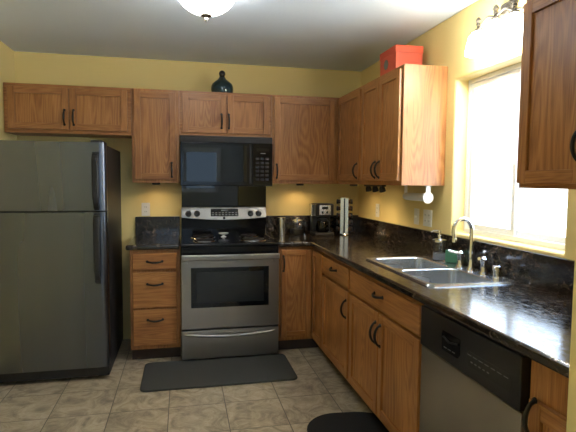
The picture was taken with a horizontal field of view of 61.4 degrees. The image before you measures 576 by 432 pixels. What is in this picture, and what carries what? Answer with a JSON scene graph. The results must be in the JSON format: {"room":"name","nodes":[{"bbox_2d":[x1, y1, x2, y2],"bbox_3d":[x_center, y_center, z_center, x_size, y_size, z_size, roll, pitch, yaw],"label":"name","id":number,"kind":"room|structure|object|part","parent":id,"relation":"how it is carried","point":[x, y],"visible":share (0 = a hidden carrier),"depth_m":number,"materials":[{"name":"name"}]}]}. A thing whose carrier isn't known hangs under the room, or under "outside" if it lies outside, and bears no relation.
{"room":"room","nodes":[
{"label":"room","id":0,"kind":"room"},
{"bbox_2d":[0,41,16,139],"bbox_3d":[-1.589,0.115,0.790,0.120,2.435,6.600,0,4,-12],"label":"wall","id":1,"kind":"structure","parent":0,"point":[7,66],"depth_m":3.72,"materials":[{"name":"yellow paint"}]},
{"bbox_2d":[0,339,371,431],"bbox_3d":[-0.080,1.367,1.211,3.228,0.100,6.840,0,4,-12],"label":"floor","id":2,"kind":"structure","parent":0,"point":[114,402],"depth_m":3.07,"materials":[{"name":"tile"}]},
{"bbox_2d":[0,140,122,382],"bbox_3d":[-1.715,0.294,3.639,0.797,1.668,0.899,0,4,-12],"label":"refrigerator","id":3,"kind":"object","parent":2,"relation":"on","point":[61,289],"visible":1,"depth_m":3.27,"materials":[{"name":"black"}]},
{"bbox_3d":[-1.633,-0.265,3.240,0.797,0.462,0.068,0,4,-12],"label":"freezer door","id":4,"kind":"part","parent":3,"relation":"part of","materials":[{"name":"metal"}]},
{"bbox_3d":[-1.639,0.514,3.296,0.797,1.080,0.068,0,4,-12],"label":"fridge door","id":5,"kind":"part","parent":3,"relation":"part of","materials":[{"name":"metal"}]},
{"bbox_3d":[-1.292,-0.233,3.258,0.042,0.389,0.051,0,4,-12],"label":"handle","id":6,"kind":"part","parent":3,"relation":"part of","materials":[{"name":"black plastic"}]},
{"bbox_3d":[-1.295,0.225,3.290,0.042,0.482,0.051,0,4,-12],"label":"handle","id":7,"kind":"part","parent":3,"relation":"part of","materials":[{"name":"black plastic"}]},
{"bbox_2d":[129,248,180,359],"bbox_3d":[-1.075,0.671,3.992,0.372,0.873,0.655,0,4,-12],"label":"base cabinet","id":8,"kind":"object","parent":2,"relation":"on","point":[155,275],"visible":0.99,"depth_m":3.71,"materials":[{"name":"brown wood"}]},
{"bbox_2d":[125,216,179,249],"bbox_3d":[-1.086,0.130,3.958,0.394,0.207,0.639,0,4,-12],"label":"countertop","id":9,"kind":"structure","parent":8,"relation":"on","point":[157,232],"depth_m":4.22,"materials":[{"name":"stone"}]},
{"bbox_3d":[-1.016,0.565,3.708,0.326,0.272,0.020,0,4,-12],"label":"drawer","id":10,"kind":"part","parent":8,"relation":"part of","materials":[{"name":"brown wood"}]},
{"bbox_3d":[-1.014,0.344,3.692,0.326,0.128,0.020,0,4,-12],"label":"drawer","id":11,"kind":"part","parent":8,"relation":"part of","materials":[{"name":"brown wood"}]},
{"bbox_3d":[-1.009,0.348,3.667,0.130,0.023,0.040,0,4,-12],"label":"handle","id":12,"kind":"part","parent":8,"relation":"part of","materials":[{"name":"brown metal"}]},
{"bbox_3d":[-1.018,0.854,3.728,0.326,0.281,0.020,0,4,-12],"label":"drawer","id":13,"kind":"part","parent":8,"relation":"part of","materials":[{"name":"brown wood"}]},
{"bbox_3d":[-1.010,0.521,3.679,0.130,0.023,0.040,0,4,-12],"label":"handle","id":14,"kind":"part","parent":8,"relation":"part of","materials":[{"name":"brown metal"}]},
{"bbox_2d":[140,354,297,391],"bbox_3d":[-0.505,1.138,3.559,1.080,0.014,0.510,0,4,-12],"label":"floor mat","id":15,"kind":"object","parent":2,"relation":"on","point":[226,371],"visible":1,"depth_m":3.51,"materials":[{"name":"grey plastic"}]},
{"bbox_2d":[181,207,279,359],"bbox_3d":[-0.506,0.524,4.053,0.758,1.168,0.717,0,4,-12],"label":"range","id":16,"kind":"object","parent":2,"relation":"on","point":[230,283],"visible":1,"depth_m":3.78,"materials":[{"name":"silver metal"}]},
{"bbox_2d":[219,232,227,236],"bbox_3d":[-0.554,0.162,4.174,0.092,0.034,0.092,0,4,-12],"label":"dish","id":17,"kind":"object","parent":16,"relation":"on","point":[223,234],"visible":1,"depth_m":4.16,"materials":[{"name":"white ceramic"}]},
{"bbox_3d":[-0.564,-0.023,4.303,0.748,0.112,0.074,0,4,-12],"label":"control panel","id":18,"kind":"part","parent":16,"relation":"part of","materials":[{"name":"metal"}]},
{"bbox_3d":[-0.446,0.282,3.769,0.752,0.092,0.022,0,4,-12],"label":"trim","id":19,"kind":"part","parent":16,"relation":"part of","materials":[{"name":"black metal"}]},
{"bbox_3d":[-0.449,0.989,3.807,0.754,0.222,0.044,0,4,-12],"label":"storage drawer","id":20,"kind":"part","parent":16,"relation":"part of","materials":[{"name":"metal"}]},
{"bbox_3d":[-0.446,0.600,3.778,0.754,0.534,0.047,0,4,-12],"label":"oven door","id":21,"kind":"part","parent":16,"relation":"part of","materials":[{"name":"metal"}]},
{"bbox_2d":[181,234,278,247],"bbox_3d":[-0.510,0.201,4.062,0.758,0.026,0.651,0,4,-12],"label":"cooktop","id":22,"kind":"object","parent":16,"relation":"in","point":[187,240],"depth_m":3.85,"materials":[{"name":"black glass"}]},
{"bbox_3d":[-0.441,0.919,3.766,0.704,0.042,0.050,0,4,-12],"label":"handle","id":23,"kind":"part","parent":16,"relation":"part of","materials":[{"name":"metal"}]},
{"bbox_3d":[-0.433,0.325,3.711,0.750,0.071,0.049,0,4,-12],"label":"handle","id":24,"kind":"part","parent":16,"relation":"part of","materials":[{"name":"metal"}]},
{"bbox_2d":[278,246,331,363],"bbox_3d":[0.326,0.670,4.164,0.887,0.873,0.911,0,4,-12],"label":"base cabinet","id":25,"kind":"object","parent":2,"relation":"on","point":[300,268],"visible":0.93,"depth_m":3.94,"materials":[{"name":"brown wood"}]},
{"bbox_3d":[0.065,0.628,3.950,0.248,0.716,0.020,0,4,-12],"label":"door","id":26,"kind":"part","parent":25,"relation":"part of","materials":[{"name":"brown wood"}]},
{"bbox_3d":[0.233,0.638,3.828,0.020,0.716,0.283,0,4,-12],"label":"door","id":27,"kind":"part","parent":25,"relation":"part of","materials":[{"name":"brown wood"}]},
{"bbox_2d":[266,215,574,378],"bbox_3d":[0.596,0.220,2.889,0.896,0.207,3.449,0,4,-12],"label":"countertop","id":28,"kind":"structure","parent":25,"relation":"on","point":[531,316],"depth_m":2.20,"materials":[{"name":"stone"}]},
{"bbox_2d":[278,217,285,235],"bbox_3d":[-0.058,0.092,4.374,0.072,0.163,0.072,0,4,-12],"label":"canister","id":29,"kind":"object","parent":28,"relation":"on","point":[281,220],"visible":1,"depth_m":4.34,"materials":[{"name":"silver metal"}]},
{"bbox_2d":[290,217,303,235],"bbox_3d":[0.083,0.092,4.415,0.132,0.160,0.132,0,4,-12],"label":"glass canister","id":30,"kind":"object","parent":28,"relation":"on","point":[297,225],"visible":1,"depth_m":4.36,"materials":[{"name":"clear"}]},
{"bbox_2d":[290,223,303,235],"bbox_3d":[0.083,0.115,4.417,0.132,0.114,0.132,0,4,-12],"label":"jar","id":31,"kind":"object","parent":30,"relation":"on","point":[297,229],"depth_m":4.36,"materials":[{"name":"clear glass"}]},
{"bbox_3d":[0.084,0.035,4.411,0.122,0.046,0.122,0,4,-12],"label":"lid","id":32,"kind":"part","parent":30,"relation":"part of","materials":[{"name":"silver metal"}]},
{"bbox_2d":[309,203,333,235],"bbox_3d":[0.303,0.029,4.416,0.190,0.288,0.202,0,4,-12],"label":"coffee maker","id":33,"kind":"object","parent":28,"relation":"on","point":[319,213],"visible":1,"depth_m":4.36,"materials":[{"name":"black plastic"}]},
{"bbox_3d":[0.215,-0.055,4.439,0.030,0.112,0.090,0,4,-12],"label":"water tank","id":34,"kind":"part","parent":33,"relation":"part of","materials":[{"name":"silver metal"}]},
{"bbox_2d":[338,197,350,234],"bbox_3d":[0.519,-0.002,4.457,0.124,0.348,0.124,0,4,-12],"label":"spice rack","id":35,"kind":"object","parent":28,"relation":"on","point":[344,211],"visible":1,"depth_m":4.42,"materials":[{"name":"silver metal"}]},
{"bbox_3d":[0.494,-0.002,4.430,0.030,0.321,0.019,1,4,8],"label":"corner plate","id":36,"kind":"part","parent":35,"relation":"part of","materials":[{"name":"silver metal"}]},
{"bbox_3d":[0.536,-0.001,4.419,0.035,0.321,0.019,0,4,-12],"label":"corner plate","id":37,"kind":"part","parent":35,"relation":"part of","materials":[{"name":"silver metal"}]},
{"bbox_2d":[365,256,515,286],"bbox_3d":[0.800,0.380,2.720,0.480,0.179,0.840,0,4,-12],"label":"sink","id":38,"kind":"object","parent":28,"relation":"in","point":[423,270],"visible":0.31,"depth_m":2.70,"materials":[{"name":"metal"}]},
{"bbox_2d":[431,230,446,260],"bbox_3d":[0.932,0.180,2.985,0.088,0.187,0.088,0,4,-12],"label":"soap dispenser","id":39,"kind":"object","parent":38,"relation":"on","point":[439,245],"visible":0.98,"depth_m":2.95,"materials":[{"name":"clear glass"}]},
{"bbox_2d":[432,242,446,260],"bbox_3d":[0.931,0.214,2.988,0.084,0.118,0.084,0,4,-12],"label":"bottle","id":40,"kind":"object","parent":39,"relation":"on","point":[438,248],"depth_m":2.95,"materials":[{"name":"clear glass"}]},
{"bbox_2d":[445,250,457,262],"bbox_3d":[0.980,0.242,2.908,0.070,0.075,0.022,2,5,26],"label":"sponge","id":41,"kind":"object","parent":38,"relation":"on","point":[449,257],"visible":0.82,"depth_m":2.90,"materials":[{"name":"green"}]},
{"bbox_2d":[492,265,501,278],"bbox_3d":[1.052,0.281,2.442,0.046,0.067,0.046,0,4,-12],"label":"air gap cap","id":42,"kind":"object","parent":38,"relation":"on","point":[497,269],"visible":1,"depth_m":2.43,"materials":[{"name":"silver metal"}]},
{"bbox_2d":[449,217,487,274],"bbox_3d":[0.960,0.151,2.640,0.143,0.295,0.306,0,4,-12],"label":"faucet","id":43,"kind":"object","parent":28,"relation":"on","point":[460,254],"visible":1,"depth_m":2.64,"materials":[{"name":"silver metal"}]},
{"bbox_3d":[0.962,0.241,2.768,0.088,0.097,0.048,1,4,10],"label":"handle","id":44,"kind":"part","parent":43,"relation":"part of","materials":[{"name":"silver metal"}]},
{"bbox_3d":[0.959,0.151,2.645,0.143,0.295,0.048,0,4,-12],"label":"spout","id":45,"kind":"part","parent":43,"relation":"part of","materials":[{"name":"silver metal"}]},
{"bbox_3d":[1.012,0.258,2.539,0.088,0.097,0.048,-2,5,-35],"label":"handle","id":46,"kind":"part","parent":43,"relation":"part of","materials":[{"name":"silver metal"}]},
{"bbox_2d":[321,254,359,397],"bbox_3d":[0.600,0.723,3.448,0.659,0.873,0.604,0,4,-12],"label":"base cabinet","id":47,"kind":"object","parent":2,"relation":"on","point":[336,292],"visible":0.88,"depth_m":3.35,"materials":[{"name":"brown wood"}]},
{"bbox_3d":[0.326,0.747,3.391,0.020,0.564,0.580,0,4,-12],"label":"door","id":48,"kind":"part","parent":47,"relation":"part of","materials":[{"name":"brown wood"}]},
{"bbox_3d":[0.329,0.381,3.364,0.020,0.134,0.580,0,4,-12],"label":"drawer","id":49,"kind":"part","parent":47,"relation":"part of","materials":[{"name":"brown wood"}]},
{"bbox_3d":[0.355,0.599,3.121,0.043,0.135,0.020,0,4,-12],"label":"handle","id":50,"kind":"part","parent":47,"relation":"part of","materials":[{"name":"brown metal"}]},
{"bbox_2d":[307,412,388,431],"bbox_3d":[0.411,1.233,2.334,0.520,0.014,1.200,0,4,-7],"label":"floor mat","id":51,"kind":"object","parent":2,"relation":"on","point":[342,421],"visible":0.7,"depth_m":2.79,"materials":[{"name":"black plastic"}]},
{"bbox_2d":[348,268,423,431],"bbox_3d":[0.766,0.779,2.685,0.659,0.873,0.955,0,4,-12],"label":"base cabinet","id":52,"kind":"object","parent":2,"relation":"on","point":[385,346],"visible":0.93,"depth_m":2.53,"materials":[{"name":"brown wood"}]},
{"bbox_3d":[0.443,0.786,2.854,0.020,0.564,0.456,0,4,-12],"label":"door","id":53,"kind":"part","parent":52,"relation":"part of","materials":[{"name":"brown wood"}]},
{"bbox_3d":[0.459,0.635,2.641,0.043,0.135,0.020,0,4,-12],"label":"handle","id":54,"kind":"part","parent":52,"relation":"part of","materials":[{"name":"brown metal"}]},
{"bbox_3d":[0.470,0.427,2.595,0.040,0.023,0.130,0,4,-12],"label":"handle","id":55,"kind":"part","parent":52,"relation":"part of","materials":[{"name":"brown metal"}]},
{"bbox_3d":[0.473,0.639,2.579,0.043,0.135,0.020,0,4,-12],"label":"handle","id":56,"kind":"part","parent":52,"relation":"part of","materials":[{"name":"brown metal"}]},
{"bbox_3d":[0.495,0.437,2.601,0.020,0.134,0.920,0,4,-12],"label":"drawer","id":57,"kind":"part","parent":52,"relation":"part of","materials":[{"name":"brown wood"}]},
{"bbox_3d":[0.541,0.819,2.401,0.020,0.564,0.456,0,4,-12],"label":"door","id":58,"kind":"part","parent":52,"relation":"part of","materials":[{"name":"brown wood"}]},
{"bbox_2d":[419,305,531,431],"bbox_3d":[0.932,0.834,1.897,0.611,0.862,0.647,0,4,-12],"label":"dishwasher","id":59,"kind":"object","parent":2,"relation":"on","point":[471,381],"visible":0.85,"depth_m":1.79,"materials":[{"name":"silver plastic"}]},
{"bbox_3d":[0.669,0.880,1.843,0.036,0.584,0.644,0,4,-12],"label":"door","id":60,"kind":"part","parent":59,"relation":"part of","materials":[{"name":"metal"}]},
{"bbox_2d":[522,360,568,431],"bbox_3d":[1.040,0.872,1.425,0.659,0.873,0.312,0,4,-12],"label":"base cabinet","id":61,"kind":"object","parent":2,"relation":"on","point":[546,409],"visible":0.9,"depth_m":1.42,"materials":[{"name":"brown wood"}]},
{"bbox_3d":[0.719,0.607,1.446,0.043,0.135,0.020,0,4,-12],"label":"handle","id":62,"kind":"part","parent":61,"relation":"part of","materials":[{"name":"brown metal"}]},
{"bbox_3d":[0.766,0.869,1.365,0.020,0.616,0.270,0,4,-12],"label":"door","id":63,"kind":"part","parent":61,"relation":"part of","materials":[{"name":"brown wood"}]},
{"bbox_2d":[14,51,360,338],"bbox_3d":[-0.783,-0.137,4.395,3.228,2.435,0.120,0,4,-12],"label":"wall","id":64,"kind":"structure","parent":0,"point":[165,199],"depth_m":4.24,"materials":[{"name":"yellow paint"}]},
{"bbox_2d":[3,82,131,137],"bbox_3d":[-1.729,-0.837,3.891,0.923,0.373,0.358,0,4,-12],"label":"upper cabinet","id":65,"kind":"object","parent":64,"relation":"attached to","point":[29,109],"visible":0.98,"depth_m":3.76,"materials":[{"name":"brown wood"}]},
{"bbox_3d":[-1.913,-0.828,3.719,0.433,0.321,0.020,0,4,-12],"label":"door","id":66,"kind":"part","parent":65,"relation":"part of","materials":[{"name":"brown wood"}]},
{"bbox_3d":[-1.726,-0.763,3.736,0.020,0.132,0.043,0,4,-12],"label":"handle","id":67,"kind":"part","parent":65,"relation":"part of","materials":[{"name":"brown metal"}]},
{"bbox_3d":[-1.662,-0.763,3.750,0.020,0.132,0.043,0,4,-12],"label":"handle","id":68,"kind":"part","parent":65,"relation":"part of","materials":[{"name":"brown metal"}]},
{"bbox_3d":[-1.486,-0.831,3.812,0.428,0.321,0.020,0,4,-12],"label":"door","id":69,"kind":"part","parent":65,"relation":"part of","materials":[{"name":"brown wood"}]},
{"bbox_2d":[142,203,149,215],"bbox_3d":[-1.242,-0.058,4.234,0.070,0.114,0.008,0,4,-12],"label":"wall outlet","id":70,"kind":"object","parent":64,"relation":"attached to","point":[145,206],"visible":1,"depth_m":4.23,"materials":[{"name":"white plastic"}]},
{"bbox_2d":[131,88,179,182],"bbox_3d":[-1.096,-0.653,4.043,0.372,0.750,0.358,0,4,-12],"label":"upper cabinet","id":71,"kind":"object","parent":64,"relation":"attached to","point":[154,112],"visible":0.98,"depth_m":3.92,"materials":[{"name":"brown wood"}]},
{"bbox_3d":[-0.943,-0.375,3.935,0.020,0.132,0.043,0,4,-12],"label":"handle","id":72,"kind":"part","parent":71,"relation":"part of","materials":[{"name":"brown metal"}]},
{"bbox_2d":[135,216,179,235],"bbox_3d":[-1.143,0.089,4.260,0.377,0.168,0.020,0,4,-12],"label":"backsplash","id":73,"kind":"structure","parent":64,"relation":"attached to","point":[157,225],"depth_m":4.25,"materials":[{"name":"stone"}]},
{"bbox_2d":[182,186,265,206],"bbox_3d":[-0.572,-0.095,4.375,0.755,0.356,0.011,0,4,-12],"label":"panel","id":74,"kind":"object","parent":64,"relation":"attached to","point":[192,196],"visible":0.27,"depth_m":4.36,"materials":[{"name":"black glass"}]},
{"bbox_2d":[179,90,270,136],"bbox_3d":[-0.538,-0.851,4.149,0.762,0.362,0.358,0,4,-12],"label":"upper cabinet","id":75,"kind":"object","parent":64,"relation":"attached to","point":[201,113],"visible":0.97,"depth_m":4.01,"materials":[{"name":"brown wood"}]},
{"bbox_3d":[-0.687,-0.841,3.985,0.356,0.314,0.020,0,4,-12],"label":"door","id":76,"kind":"part","parent":75,"relation":"part of","materials":[{"name":"brown wood"}]},
{"bbox_3d":[-0.545,-0.782,3.992,0.020,0.132,0.043,0,4,-12],"label":"handle","id":77,"kind":"part","parent":75,"relation":"part of","materials":[{"name":"brown metal"}]},
{"bbox_2d":[211,70,232,92],"bbox_3d":[-0.556,-1.128,4.099,0.188,0.197,0.188,0,4,-12],"label":"glass jar","id":78,"kind":"object","parent":75,"relation":"on","point":[221,84],"visible":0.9,"depth_m":4.03,"materials":[{"name":"teal"}]},
{"bbox_2d":[180,135,272,185],"bbox_3d":[-0.536,-0.462,4.159,0.755,0.412,0.371,0,4,-12],"label":"microwave","id":79,"kind":"object","parent":75,"relation":"attached to","point":[204,160],"visible":1,"depth_m":3.98,"materials":[{"name":"black plastic"}]},
{"bbox_3d":[-0.584,-0.425,3.977,0.583,0.351,0.019,0,4,-12],"label":"door","id":80,"kind":"part","parent":79,"relation":"part of","materials":[{"name":"black glass"}]},
{"bbox_3d":[-0.312,-0.428,4.023,0.014,0.325,0.006,0,4,-12],"label":"handle","id":81,"kind":"part","parent":79,"relation":"part of","materials":[{"name":"black plastic"}]},
{"bbox_3d":[-0.214,-0.428,4.058,0.170,0.351,0.019,0,4,-12],"label":"control panel","id":82,"kind":"part","parent":79,"relation":"part of","materials":[{"name":"black plastic"}]},
{"bbox_3d":[-0.486,-0.782,4.004,0.020,0.132,0.043,0,4,-12],"label":"handle","id":83,"kind":"part","parent":75,"relation":"part of","materials":[{"name":"brown metal"}]},
{"bbox_3d":[-0.330,-0.844,4.062,0.350,0.314,0.020,0,4,-12],"label":"door","id":84,"kind":"part","parent":75,"relation":"part of","materials":[{"name":"brown wood"}]},
{"bbox_2d":[271,95,338,183],"bbox_3d":[0.127,-0.663,4.308,0.600,0.750,0.358,0,4,-12],"label":"upper cabinet","id":85,"kind":"object","parent":64,"relation":"attached to","point":[304,129],"visible":0.96,"depth_m":4.18,"materials":[{"name":"brown wood"}]},
{"bbox_2d":[266,215,357,233],"bbox_3d":[0.232,0.078,4.559,0.896,0.168,0.020,0,4,-12],"label":"backsplash","id":86,"kind":"structure","parent":64,"relation":"attached to","point":[271,221],"depth_m":4.52,"materials":[{"name":"stone"}]},
{"bbox_2d":[0,0,477,71],"bbox_3d":[-0.060,-1.161,1.029,3.228,0.100,6.840,0,4,-12],"label":"ceiling","id":87,"kind":"structure","parent":0,"point":[345,35],"depth_m":3.32,"materials":[{"name":"white paint"}]},
{"bbox_2d":[179,0,234,21],"bbox_3d":[-0.433,-1.128,2.572,0.320,0.192,0.320,0,4,-12],"label":"ceiling light","id":88,"kind":"object","parent":87,"relation":"attached to","point":[206,9],"visible":1,"depth_m":2.53,"materials":[{"name":"white glass"}]},
{"bbox_2d":[364,185,385,192],"bbox_3d":[0.698,-0.220,3.859,0.055,0.061,0.370,0,4,-12],"label":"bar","id":89,"kind":"object","parent":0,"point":[374,188],"visible":0.96,"depth_m":3.84,"materials":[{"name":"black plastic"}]},
{"bbox_2d":[358,0,575,259],"bbox_3d":[1.439,0.091,1.448,0.140,2.435,6.600,0,4,-12],"label":"wall","id":90,"kind":"structure","parent":0,"point":[445,44],"depth_m":3.02,"materials":[{"name":"yellow paint"}]},
{"bbox_2d":[337,85,363,184],"bbox_3d":[0.591,-0.648,4.148,0.358,0.750,0.867,0,4,-12],"label":"upper cabinet","id":91,"kind":"object","parent":90,"relation":"attached to","point":[350,104],"visible":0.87,"depth_m":3.94,"materials":[{"name":"brown wood"}]},
{"bbox_3d":[0.516,-0.351,3.763,0.043,0.132,0.020,0,4,-12],"label":"handle","id":92,"kind":"part","parent":91,"relation":"part of","materials":[{"name":"brown metal"}]},
{"bbox_2d":[376,204,378,216],"bbox_3d":[0.769,-0.048,4.175,0.008,0.114,0.070,0,4,-12],"label":"wall outlet","id":93,"kind":"object","parent":90,"relation":"attached to","point":[377,205],"visible":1,"depth_m":4.17,"materials":[{"name":"white plastic"}]},
{"bbox_2d":[360,64,447,185],"bbox_3d":[0.758,-0.592,3.383,0.358,0.750,0.694,0,4,-12],"label":"upper cabinet","id":94,"kind":"object","parent":90,"relation":"attached to","point":[404,112],"visible":1,"depth_m":3.07,"materials":[{"name":"brown wood"}]},
{"bbox_3d":[0.596,-0.605,3.516,0.020,0.698,0.323,0,4,-12],"label":"door","id":95,"kind":"part","parent":94,"relation":"part of","materials":[{"name":"brown wood"}]},
{"bbox_3d":[0.594,-0.325,3.404,0.043,0.132,0.020,0,4,-12],"label":"handle","id":96,"kind":"part","parent":94,"relation":"part of","materials":[{"name":"brown metal"}]},
{"bbox_3d":[0.609,-0.320,3.334,0.043,0.132,0.020,0,4,-12],"label":"handle","id":97,"kind":"part","parent":94,"relation":"part of","materials":[{"name":"brown metal"}]},
{"bbox_3d":[0.666,-0.581,3.195,0.020,0.698,0.323,0,4,-12],"label":"door","id":98,"kind":"part","parent":94,"relation":"part of","materials":[{"name":"brown wood"}]},
{"bbox_2d":[380,44,423,75],"bbox_3d":[0.785,-1.060,3.381,0.202,0.184,0.272,0,4,-12],"label":"box","id":99,"kind":"object","parent":94,"relation":"on","point":[397,55],"visible":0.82,"depth_m":3.26,"materials":[{"name":"orange"}]},
{"bbox_3d":[0.786,-1.127,3.376,0.202,0.049,0.272,0,4,-12],"label":"lid","id":100,"kind":"part","parent":99,"relation":"part of","materials":[{"name":"orange"}]},
{"bbox_2d":[403,185,432,203],"bbox_3d":[0.868,-0.148,3.269,0.076,0.116,0.338,0,4,-12],"label":"paper towel holder","id":101,"kind":"object","parent":94,"relation":"attached to","point":[427,197],"visible":0.96,"depth_m":3.18,"materials":[{"name":"white plastic"}]},
{"bbox_3d":[0.833,-0.168,3.430,0.044,0.100,0.008,0,4,-12],"label":"arm","id":102,"kind":"part","parent":101,"relation":"part of","materials":[{"name":"white plastic"}]},
{"bbox_3d":[0.900,-0.137,3.119,0.076,0.116,0.030,0,4,-12],"label":"arm","id":103,"kind":"part","parent":101,"relation":"part of","materials":[{"name":"white plastic"}]},
{"bbox_2d":[414,208,418,224],"bbox_3d":[0.917,0.003,3.477,0.016,0.114,0.070,0,4,-12],"label":"light switch","id":104,"kind":"object","parent":90,"relation":"attached to","point":[416,211],"visible":1,"depth_m":3.47,"materials":[{"name":"white plastic"}]},
{"bbox_2d":[423,209,431,226],"bbox_3d":[0.955,0.015,3.322,0.008,0.114,0.116,0,4,-12],"label":"wall outlet","id":105,"kind":"object","parent":90,"relation":"attached to","point":[427,214],"visible":1,"depth_m":3.32,"materials":[{"name":"white plastic"}]},
{"bbox_2d":[356,216,574,297],"bbox_3d":[1.026,0.204,2.971,0.020,0.158,3.428,0,4,-12],"label":"backsplash","id":106,"kind":"structure","parent":90,"relation":"attached to","point":[551,273],"depth_m":2.55,"materials":[{"name":"stone"}]},
{"bbox_2d":[465,0,523,57],"bbox_3d":[1.063,-0.979,2.470,0.144,0.235,0.435,0,4,-12],"label":"vanity light","id":107,"kind":"object","parent":90,"relation":"attached to","point":[505,26],"visible":0.98,"depth_m":2.44,"materials":[{"name":"white glass"}]},
{"bbox_3d":[1.024,-0.932,2.616,0.128,0.121,0.128,0,4,-12],"label":"lamp shade","id":108,"kind":"part","parent":107,"relation":"part of","materials":[{"name":"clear glass"}]},
{"bbox_3d":[1.055,-0.937,2.472,0.128,0.121,0.128,0,4,-12],"label":"lamp shade","id":109,"kind":"part","parent":107,"relation":"part of","materials":[{"name":"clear glass"}]},
{"bbox_3d":[1.079,-1.010,2.471,0.059,0.060,0.435,0,4,-12],"label":"arm","id":110,"kind":"part","parent":107,"relation":"part of","materials":[{"name":"silver metal"}]},
{"bbox_3d":[1.086,-0.911,2.329,0.128,0.121,0.128,0,4,-12],"label":"lamp shade","id":111,"kind":"part","parent":107,"relation":"part of","materials":[{"name":"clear glass"}]},
{"bbox_2d":[464,62,564,249],"bbox_3d":[1.230,-0.335,2.582,0.050,0.938,0.918,0,4,-12],"label":"window","id":112,"kind":"structure","parent":90,"relation":"in","point":[513,234],"depth_m":2.69,"materials":[{"name":"white plastic"}]},
{"bbox_3d":[1.175,-0.350,2.788,0.016,0.884,0.437,0,4,-12],"label":"sash","id":113,"kind":"part","parent":112,"relation":"part of","materials":[{"name":"white plastic"}]},
{"bbox_3d":[1.281,-0.321,2.385,0.016,0.884,0.457,0,4,-12],"label":"sash","id":114,"kind":"part","parent":112,"relation":"part of","materials":[{"name":"white plastic"}]},
{"bbox_2d":[516,0,575,188],"bbox_3d":[1.146,-0.461,1.598,0.358,0.750,0.791,0,4,-12],"label":"upper cabinet","id":115,"kind":"object","parent":90,"relation":"attached to","point":[546,157],"visible":1,"depth_m":1.81,"materials":[{"name":"brown wood"}]},
{"bbox_3d":[0.977,-0.241,1.646,0.043,0.132,0.020,0,4,-12],"label":"handle","id":116,"kind":"part","parent":115,"relation":"part of","materials":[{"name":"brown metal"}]},
{"bbox_2d":[566,246,575,431],"bbox_3d":[1.044,0.110,1.147,0.760,2.435,0.118,0,4,-12],"label":"wall","id":117,"kind":"structure","parent":0,"point":[571,407],"depth_m":1.12,"materials":[{"name":"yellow paint"}]},
{"label":"outside","id":118,"kind":"structure","parent":0,"visible":0},
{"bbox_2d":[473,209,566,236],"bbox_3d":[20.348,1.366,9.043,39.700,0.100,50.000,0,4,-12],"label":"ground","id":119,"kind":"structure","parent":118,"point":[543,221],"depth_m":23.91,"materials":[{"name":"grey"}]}
]}

